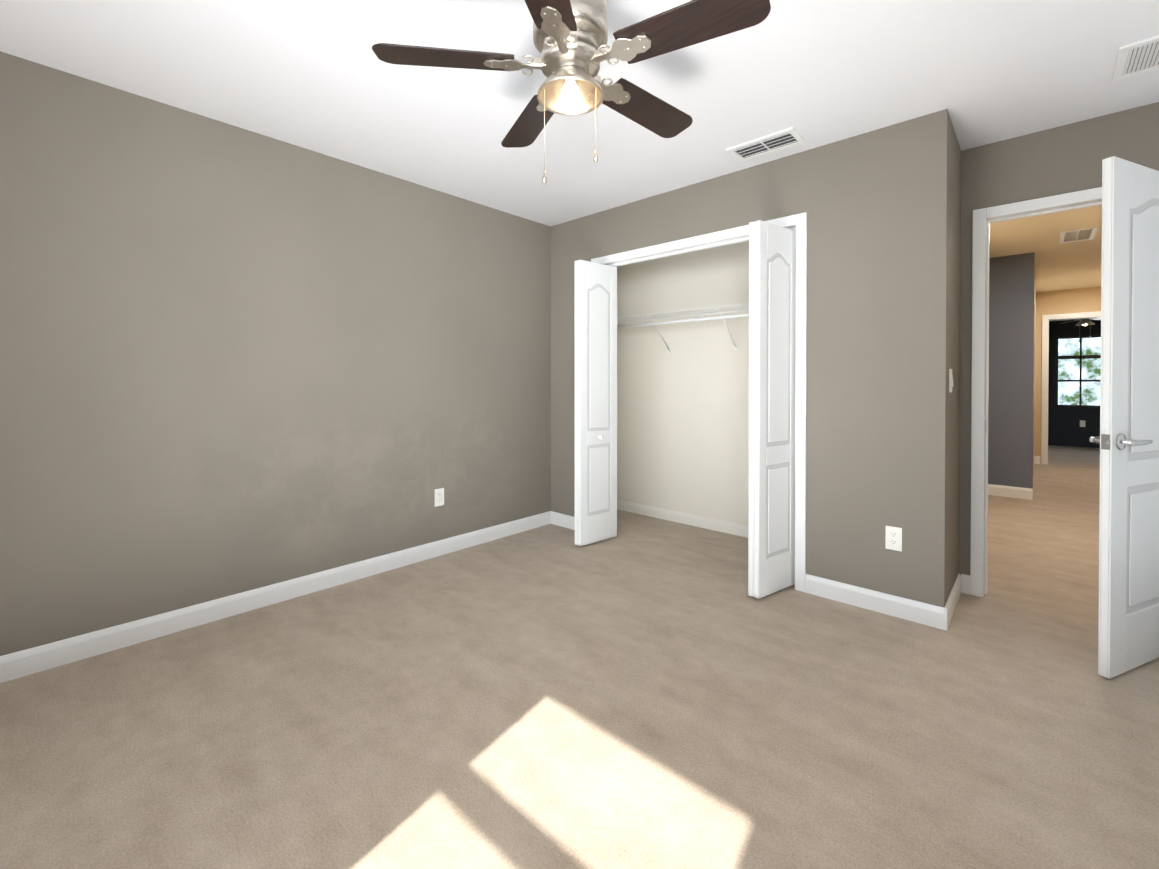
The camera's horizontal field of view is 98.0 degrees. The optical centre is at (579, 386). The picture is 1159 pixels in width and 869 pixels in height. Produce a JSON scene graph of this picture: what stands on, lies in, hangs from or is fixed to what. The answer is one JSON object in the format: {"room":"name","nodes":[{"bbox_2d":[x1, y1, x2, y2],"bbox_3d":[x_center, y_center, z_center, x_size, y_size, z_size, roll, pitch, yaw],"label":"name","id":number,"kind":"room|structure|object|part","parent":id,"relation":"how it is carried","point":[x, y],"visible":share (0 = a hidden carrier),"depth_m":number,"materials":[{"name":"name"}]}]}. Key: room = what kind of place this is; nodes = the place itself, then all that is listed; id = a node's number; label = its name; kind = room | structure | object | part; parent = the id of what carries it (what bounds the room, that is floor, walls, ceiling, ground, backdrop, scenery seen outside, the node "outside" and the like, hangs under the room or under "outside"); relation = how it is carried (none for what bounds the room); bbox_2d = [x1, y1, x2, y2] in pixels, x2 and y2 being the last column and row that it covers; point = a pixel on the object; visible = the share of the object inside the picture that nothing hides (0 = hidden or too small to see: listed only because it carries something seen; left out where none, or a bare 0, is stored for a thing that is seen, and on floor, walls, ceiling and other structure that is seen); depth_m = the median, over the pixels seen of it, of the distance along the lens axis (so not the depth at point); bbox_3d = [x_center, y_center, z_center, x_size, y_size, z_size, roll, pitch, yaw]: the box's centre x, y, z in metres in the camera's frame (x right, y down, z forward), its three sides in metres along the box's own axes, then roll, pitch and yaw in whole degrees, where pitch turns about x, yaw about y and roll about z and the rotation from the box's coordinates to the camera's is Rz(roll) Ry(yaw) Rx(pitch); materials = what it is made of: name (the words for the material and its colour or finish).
{"room":"empty bedroom","nodes":[
{"label":"empty bedroom","id":0,"kind":"room"},
{"bbox_2d":[0,51,550,655],"bbox_3d":[-1.282,-0.082,3.074,0.100,2.440,4.650,0,1,42],"label":"wall","id":1,"kind":"structure","parent":0,"point":[234,359],"depth_m":2.49,"materials":[{"name":"beige paint"}]},
{"bbox_2d":[0,511,550,682],"bbox_3d":[-1.486,1.090,2.776,0.013,0.100,3.720,0,1,42],"label":"baseboard","id":2,"kind":"structure","parent":1,"relation":"attached to","point":[22,663],"depth_m":2.49,"materials":[{"name":"white wood"}]},
{"bbox_2d":[435,488,443,506],"bbox_3d":[-0.939,0.745,3.377,0.008,0.115,0.070,0,1,42],"label":"electrical outlet","id":3,"kind":"object","parent":1,"relation":"attached to","point":[439,497],"visible":1,"depth_m":3.38,"materials":[{"name":"white plastic"}]},
{"bbox_2d":[0,445,1158,868],"bbox_3d":[3.945,1.170,5.253,4.900,0.100,14.900,0,1,42],"label":"floor","id":4,"kind":"structure","parent":0,"point":[640,691],"depth_m":1.71,"materials":[{"name":"carpet"}]},
{"bbox_2d":[988,252,1033,488],"bbox_3d":[4.331,-0.099,5.161,0.480,2.440,0.100,0,1,42],"label":"wall block","id":5,"kind":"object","parent":4,"relation":"on","point":[1011,368],"visible":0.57,"depth_m":5.07,"materials":[{"name":"grey paint"}]},
{"bbox_2d":[988,484,1032,499],"bbox_3d":[4.330,1.066,5.095,0.380,0.110,0.013,0,1,42],"label":"baseboard","id":6,"kind":"structure","parent":5,"relation":"attached to","point":[1011,491],"depth_m":5.07,"materials":[{"name":"white wood"}]},
{"bbox_2d":[0,0,1158,291],"bbox_3d":[2.530,-1.357,3.681,4.900,0.100,10.700,0,1,42],"label":"ceiling","id":7,"kind":"structure","parent":0,"point":[318,76],"depth_m":2.13,"materials":[{"name":"white paint"}]},
{"bbox_2d":[372,0,770,183],"bbox_3d":[0.003,-0.966,1.608,1.147,0.648,1.123,0,1,42],"label":"ceiling fan","id":8,"kind":"object","parent":7,"relation":"hanging from","point":[570,39],"visible":1,"depth_m":1.52,"materials":[{"name":"brown wood"}]},
{"bbox_3d":[-0.404,-1.008,1.548,0.350,0.034,0.380,0,1,42],"label":"blade","id":9,"kind":"part","parent":8,"relation":"part of","materials":[{"name":"brown wood"}]},
{"bbox_3d":[-0.187,-1.011,1.937,0.421,0.034,0.264,0,1,42],"label":"blade","id":10,"kind":"part","parent":8,"relation":"part of","materials":[{"name":"brown wood"}]},
{"bbox_3d":[-0.104,-0.817,1.595,0.028,0.349,0.025,0,1,42],"label":"chain","id":11,"kind":"part","parent":8,"relation":"part of","materials":[{"name":"silver metal"}]},
{"bbox_3d":[-0.104,-1.005,1.220,0.306,0.034,0.407,0,1,42],"label":"blade","id":12,"kind":"part","parent":8,"relation":"part of","materials":[{"name":"brown wood"}]},
{"bbox_3d":[-0.029,-0.930,1.592,0.058,0.069,0.058,0,1,42],"label":"bulb","id":13,"kind":"part","parent":8,"relation":"part of","materials":[{"name":"white glass"}]},
{"bbox_3d":[0.045,-0.849,1.591,0.028,0.284,0.025,0,1,42],"label":"chain","id":14,"kind":"part","parent":8,"relation":"part of","materials":[{"name":"silver metal"}]},
{"bbox_3d":[0.256,-1.010,1.849,0.159,0.034,0.425,0,1,42],"label":"blade","id":15,"kind":"part","parent":8,"relation":"part of","materials":[{"name":"brown wood"}]},
{"bbox_3d":[0.305,-1.007,1.405,0.428,0.034,0.207,0,1,42],"label":"blade","id":16,"kind":"part","parent":8,"relation":"part of","materials":[{"name":"brown wood"}]},
{"bbox_2d":[726,127,805,161],"bbox_3d":[1.003,-1.294,2.712,0.355,0.014,0.200,0,1,42],"label":"ceiling vent","id":17,"kind":"object","parent":7,"relation":"in","point":[772,143],"visible":0.98,"depth_m":2.70,"materials":[{"name":"white metal"}]},
{"bbox_2d":[1059,226,1097,243],"bbox_3d":[4.324,-1.308,4.372,0.220,0.010,0.460,0,1,42],"label":"ceiling vent","id":18,"kind":"object","parent":7,"relation":"in","point":[1083,234],"visible":1,"depth_m":4.36,"materials":[{"name":"white metal"}]},
{"bbox_2d":[1112,35,1158,81],"bbox_3d":[2.311,-1.288,1.884,0.420,0.010,0.285,0,1,42],"label":"ceiling vent","id":19,"kind":"object","parent":7,"relation":"in","point":[1137,58],"visible":1,"depth_m":1.98,"materials":[{"name":"white metal"}]},
{"bbox_2d":[617,241,748,525],"bbox_3d":[1.266,-0.088,3.829,2.646,2.440,0.100,0,1,42],"label":"wall","id":20,"kind":"structure","parent":0,"point":[683,426],"depth_m":4.12,"materials":[{"name":"beige paint"}]},
{"bbox_2d":[617,500,747,537],"bbox_3d":[1.191,1.089,3.831,2.538,0.085,0.013,0,1,42],"label":"baseboard","id":21,"kind":"structure","parent":20,"relation":"attached to","point":[706,523],"depth_m":4.12,"materials":[{"name":"white wood"}]},
{"bbox_2d":[617,303,748,352],"bbox_3d":[1.091,-0.425,3.709,2.538,0.305,0.309,0,1,42],"label":"wire closet shelf","id":22,"kind":"object","parent":20,"relation":"attached to","point":[688,320],"visible":0.4,"depth_m":3.84,"materials":[{"name":"white metal"}]},
{"bbox_2d":[551,109,949,607],"bbox_3d":[0.774,-0.084,3.290,2.646,2.440,0.100,0,1,42],"label":"wall","id":23,"kind":"structure","parent":0,"point":[874,204],"depth_m":2.61,"materials":[{"name":"beige paint"}]},
{"bbox_2d":[551,511,574,529],"bbox_3d":[-0.070,1.080,3.993,0.441,0.100,0.013,0,1,42],"label":"baseboard","id":24,"kind":"structure","parent":23,"relation":"attached to","point":[563,520],"depth_m":4.04,"materials":[{"name":"white wood"}]},
{"bbox_2d":[575,260,577,544],"bbox_3d":[0.080,0.117,3.675,0.030,1.995,0.358,0,1,35],"label":"closet door","id":25,"kind":"structure","parent":23,"relation":"in","point":[576,402],"depth_m":3.53,"materials":[{"name":"white wood"}]},
{"bbox_2d":[578,260,616,545],"bbox_3d":[0.134,0.118,3.626,0.358,1.995,0.030,0,1,-41],"label":"closet door","id":26,"kind":"structure","parent":23,"relation":"in","point":[597,396],"depth_m":3.60,"materials":[{"name":"white wood"}]},
{"bbox_2d":[591,212,806,591],"bbox_3d":[0.671,0.087,3.306,1.569,2.097,0.016,0,1,42],"label":"trim","id":27,"kind":"structure","parent":23,"relation":"attached to","point":[799,221],"depth_m":2.80,"materials":[{"name":"white wood"}]},
{"bbox_2d":[604,225,795,264],"bbox_3d":[0.711,0.108,3.349,1.485,2.055,0.100,0,1,42],"label":"trim","id":28,"kind":"structure","parent":23,"relation":"attached to","point":[689,247],"depth_m":3.29,"materials":[{"name":"white wood"}]},
{"bbox_2d":[609,227,795,266],"bbox_3d":[0.707,-0.895,3.337,1.451,0.017,0.030,0,1,42],"label":"track","id":29,"kind":"object","parent":23,"relation":"attached to","point":[734,241],"visible":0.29,"depth_m":3.33,"materials":[{"name":"white metal"}]},
{"bbox_2d":[748,222,754,596],"bbox_3d":[1.005,0.124,2.833,0.030,1.995,0.358,0,1,30],"label":"closet door","id":30,"kind":"structure","parent":23,"relation":"in","point":[751,408],"depth_m":2.68,"materials":[{"name":"white wood"}]},
{"bbox_2d":[754,220,795,598],"bbox_3d":[1.082,0.125,2.763,0.358,1.995,0.030,0,1,-36],"label":"closet door","id":31,"kind":"structure","parent":23,"relation":"in","point":[774,459],"depth_m":2.73,"materials":[{"name":"white wood"}]},
{"bbox_2d":[805,574,946,630],"bbox_3d":[1.487,1.092,2.572,0.636,0.100,0.013,0,1,42],"label":"baseboard","id":32,"kind":"structure","parent":23,"relation":"attached to","point":[907,609],"depth_m":2.54,"materials":[{"name":"white wood"}]},
{"bbox_2d":[885,526,901,551],"bbox_3d":[1.562,0.757,2.504,0.070,0.115,0.008,0,1,42],"label":"outlet","id":33,"kind":"object","parent":23,"relation":"attached to","point":[893,538],"visible":1,"depth_m":2.50,"materials":[{"name":"white plastic"}]},
{"bbox_2d":[947,119,960,599],"bbox_3d":[1.960,-0.079,2.702,0.100,2.440,0.630,0,1,42],"label":"wall","id":34,"kind":"structure","parent":0,"point":[954,361],"depth_m":2.60,"materials":[{"name":"beige paint"}]},
{"bbox_2d":[949,369,953,391],"bbox_3d":[1.833,-0.027,2.480,0.012,0.115,0.070,0,1,42],"label":"light switch","id":35,"kind":"object","parent":34,"relation":"attached to","point":[950,380],"visible":1,"depth_m":2.46,"materials":[{"name":"white plastic"}]},
{"bbox_2d":[944,573,960,629],"bbox_3d":[1.913,1.092,2.576,0.013,0.100,0.592,0,1,42],"label":"baseboard return","id":36,"kind":"object","parent":34,"relation":"attached to","point":[952,600],"visible":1,"depth_m":2.53,"materials":[{"name":"white wood"}]},
{"bbox_2d":[959,146,982,574],"bbox_3d":[2.177,-0.080,2.795,0.094,2.440,0.100,0,1,42],"label":"wall","id":37,"kind":"structure","parent":0,"point":[971,179],"depth_m":2.77,"materials":[{"name":"beige paint"}]},
{"bbox_2d":[961,574,969,593],"bbox_3d":[2.127,1.090,2.773,0.040,0.100,0.013,0,1,42],"label":"baseboard","id":38,"kind":"structure","parent":37,"relation":"attached to","point":[965,584],"depth_m":2.77,"materials":[{"name":"white wood"}]},
{"bbox_2d":[1033,256,1035,481],"bbox_3d":[5.482,-0.107,6.141,0.100,2.440,2.900,0,1,42],"label":"wall","id":39,"kind":"structure","parent":0,"point":[1034,373],"depth_m":5.77,"materials":[{"name":"beige paint"}]},
{"bbox_2d":[1035,287,1100,463],"bbox_3d":[6.848,-0.114,6.926,1.060,2.440,0.100,0,1,42],"label":"wall","id":40,"kind":"structure","parent":0,"point":[1079,300],"depth_m":7.07,"materials":[{"name":"beige paint"}]},
{"bbox_2d":[1034,456,1039,463],"bbox_3d":[6.514,1.050,7.163,0.060,0.110,0.013,0,1,42],"label":"baseboard","id":41,"kind":"structure","parent":40,"relation":"attached to","point":[1037,460],"depth_m":7.16,"materials":[{"name":"white wood"}]},
{"bbox_2d":[1041,311,1100,464],"bbox_3d":[6.924,0.052,6.847,0.940,2.110,0.116,0,1,42],"label":"door frame","id":42,"kind":"structure","parent":40,"relation":"attached to","point":[1045,382],"depth_m":7.09,"materials":[{"name":"white wood"}]},
{"bbox_2d":[983,102,1158,207],"bbox_3d":[2.485,-1.105,2.506,0.740,0.385,0.100,0,1,42],"label":"wall","id":43,"kind":"structure","parent":0,"point":[1064,159],"depth_m":2.50,"materials":[{"name":"beige paint"}]},
{"bbox_2d":[970,187,1101,596],"bbox_3d":[2.479,0.094,2.510,0.824,2.097,0.116,0,1,42],"label":"door frame","id":44,"kind":"structure","parent":43,"relation":"attached to","point":[980,216],"depth_m":2.72,"materials":[{"name":"white wood"}]},
{"bbox_2d":[1089,156,1158,678],"bbox_3d":[2.372,0.124,2.093,0.705,2.020,0.135,0,1,-23],"label":"door","id":45,"kind":"structure","parent":43,"relation":"in","point":[1128,628],"depth_m":2.00,"materials":[{"name":"white wood"}]},
{"bbox_3d":[2.128,0.216,2.038,0.154,0.066,0.050,0,1,-23],"label":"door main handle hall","id":46,"kind":"part","parent":45,"relation":"part of","materials":[{"name":"silver metal"}]},
{"bbox_2d":[1101,434,1109,449],"bbox_3d":[2.043,0.217,1.956,0.010,0.060,0.025,0,1,-23],"label":"latch plate","id":47,"kind":"object","parent":45,"relation":"attached to","point":[1105,441],"depth_m":1.96,"materials":[{"name":"grey metal"}]},
{"bbox_2d":[1048,319,1100,447],"bbox_3d":[9.010,-0.131,9.014,2.300,2.440,0.100,0,1,42],"label":"wall","id":48,"kind":"structure","parent":0,"point":[1065,428],"depth_m":9.10,"materials":[{"name":"black paint"}]},
{"bbox_2d":[1055,335,1100,407],"bbox_3d":[9.042,-0.260,8.944,0.860,1.280,0.060,0,1,42],"label":"window","id":49,"kind":"structure","parent":48,"relation":"in","point":[1080,357],"depth_m":9.03,"materials":[{"name":"black"}]},
{"bbox_2d":[1080,420,1084,426],"bbox_3d":[8.974,0.670,8.981,0.070,0.115,0.008,0,1,42],"label":"electrical outlet","id":50,"kind":"object","parent":48,"relation":"attached to","point":[1082,423],"visible":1,"depth_m":8.98,"materials":[{"name":"white plastic"}]},
{"bbox_3d":[8.067,-1.392,7.969,2.500,0.100,3.100,0,1,42],"label":"ceiling","id":51,"kind":"structure","parent":0,"visible":0},
{"bbox_2d":[1049,317,1100,341],"bbox_3d":[7.895,-1.018,7.912,1.118,0.648,1.148,0,1,42],"label":"ceiling fan","id":52,"kind":"object","parent":51,"relation":"hanging from","point":[1084,321],"visible":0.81,"depth_m":7.88,"materials":[{"name":"silver metal"}]},
{"label":"outside","id":53,"kind":"structure","parent":0,"visible":0},
{"bbox_2d":[1058,337,1100,404],"bbox_3d":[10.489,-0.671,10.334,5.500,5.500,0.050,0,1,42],"label":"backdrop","id":54,"kind":"structure","parent":53,"point":[1068,392],"depth_m":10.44,"materials":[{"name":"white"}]}
]}

